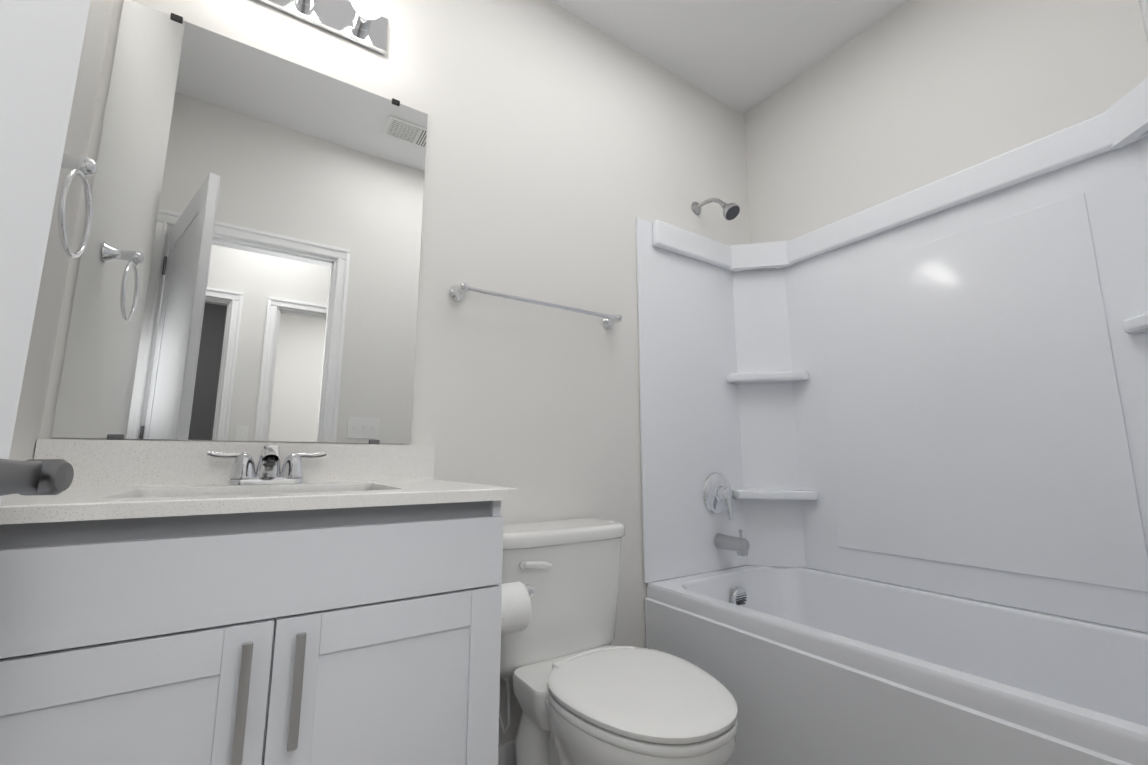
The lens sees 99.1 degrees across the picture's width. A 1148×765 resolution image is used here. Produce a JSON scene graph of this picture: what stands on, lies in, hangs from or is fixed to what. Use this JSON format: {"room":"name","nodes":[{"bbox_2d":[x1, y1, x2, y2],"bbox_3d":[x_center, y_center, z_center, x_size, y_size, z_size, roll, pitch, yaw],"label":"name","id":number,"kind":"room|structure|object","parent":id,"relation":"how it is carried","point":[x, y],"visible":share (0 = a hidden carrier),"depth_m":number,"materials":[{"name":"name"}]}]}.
{"room":"bathroom","nodes":[
{"label":"bathroom","id":0,"kind":"room"},
{"bbox_2d":[9,0,113,460],"bbox_3d":[-0.797,-0.377,0.341,0.300,2.740,1.570,6,-11,-33],"label":"wall","id":1,"kind":"structure","parent":0,"point":[31,407],"depth_m":1.01,"materials":[{"name":"white paint"}]},
{"bbox_2d":[0,0,90,505],"bbox_3d":[-0.428,-0.061,0.127,0.185,2.024,0.715,3,-9,-18],"label":"door","id":2,"kind":"structure","parent":1,"relation":"in","point":[41,43],"depth_m":0.46,"materials":[{"name":"white paint"}]},
{"bbox_2d":[57,153,96,257],"bbox_3d":[-0.929,-0.331,0.888,0.079,0.204,0.161,6,-11,-33],"label":"towel ring","id":3,"kind":"object","parent":1,"relation":"attached to","point":[83,168],"visible":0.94,"depth_m":0.90,"materials":[{"name":"silver metal"}]},
{"bbox_2d":[39,0,750,744],"bbox_3d":[-0.213,-0.160,1.716,2.805,2.740,0.115,6,-11,-33],"label":"wall","id":4,"kind":"structure","parent":0,"point":[565,148],"depth_m":1.73,"materials":[{"name":"white paint"}]},
{"bbox_2d":[51,0,427,443],"bbox_3d":[-0.777,-0.376,1.296,0.734,1.065,0.010,6,-11,-33],"label":"mirror","id":5,"kind":"object","parent":4,"relation":"attached to","point":[249,267],"visible":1,"depth_m":1.25,"materials":[{"name":"clear glass"}]},
{"bbox_2d":[257,0,387,54],"bbox_3d":[-0.735,-1.107,1.348,0.452,0.116,0.163,6,-11,-33],"label":"sconce","id":6,"kind":"object","parent":4,"relation":"attached to","point":[364,23],"visible":1,"depth_m":1.44,"materials":[{"name":"silver metal"}]},
{"bbox_2d":[498,740,515,764],"bbox_3d":[-0.086,1.138,1.516,0.819,0.115,0.013,6,-11,-33],"label":"baseboard","id":7,"kind":"structure","parent":4,"relation":"attached to","point":[506,754],"depth_m":1.43,"materials":[{"name":"white paint"}]},
{"bbox_2d":[449,283,621,328],"bbox_3d":[-0.099,-0.263,1.689,0.656,0.054,0.079,6,-11,-33],"label":"towel bar","id":8,"kind":"object","parent":4,"relation":"attached to","point":[457,293],"visible":1,"depth_m":1.62,"materials":[{"name":"silver metal"}]},
{"bbox_2d":[550,0,907,114],"bbox_3d":[0.865,-1.899,-0.320,4.700,0.060,5.115,6,-11,-33],"label":"ceiling","id":9,"kind":"structure","parent":0,"point":[743,57],"depth_m":2.09,"materials":[{"name":"white paint"}]},
{"bbox_2d":[744,0,1147,243],"bbox_3d":[1.373,-0.154,1.750,0.115,2.740,1.570,6,-11,-33],"label":"wall","id":10,"kind":"structure","parent":0,"point":[908,96],"depth_m":1.85,"materials":[{"name":"white paint"}]},
{"bbox_3d":[0.865,0.866,-0.758,4.700,0.060,5.115,6,-11,-33],"label":"floor","id":11,"kind":"structure","parent":0,"visible":0},
{"bbox_2d":[0,439,534,764],"bbox_3d":[-0.547,0.608,0.956,0.952,0.987,0.568,6,-11,-33],"label":"bathroom vanity","id":12,"kind":"object","parent":11,"relation":"on","point":[204,603],"visible":1,"depth_m":0.76,"materials":[{"name":"white paint"}]},
{"bbox_2d":[207,444,326,484],"bbox_3d":[-0.700,0.188,1.127,0.240,0.091,0.132,6,-11,-33],"label":"faucet","id":13,"kind":"object","parent":12,"relation":"on","point":[268,471],"depth_m":1.13,"materials":[{"name":"silver metal"}]},
{"bbox_2d":[499,519,737,764],"bbox_3d":[0.078,0.788,1.233,0.466,0.776,0.728,6,-11,-33],"label":"toilet","id":14,"kind":"object","parent":11,"relation":"on","point":[586,692],"visible":0.83,"depth_m":1.23,"materials":[{"name":"white ceramic"}]},
{"bbox_2d":[636,77,1147,764],"bbox_3d":[0.973,0.119,1.510,0.763,2.125,1.452,6,-11,-33],"label":"bathtub","id":15,"kind":"object","parent":11,"relation":"on","point":[894,481],"visible":0.98,"depth_m":1.62,"materials":[{"name":"white plastic"}]},
{"bbox_3d":[0.354,-0.395,0.229,4.700,2.740,0.115,6,-11,-33],"label":"wall","id":16,"kind":"structure","parent":0,"visible":0},
{"bbox_2d":[1138,0,1147,43],"bbox_3d":[-0.009,-0.124,-0.056,0.860,2.115,0.161,6,-11,-33],"label":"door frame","id":17,"kind":"structure","parent":16,"relation":"attached to","point":[1143,4],"depth_m":0.22,"materials":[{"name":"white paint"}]}
]}

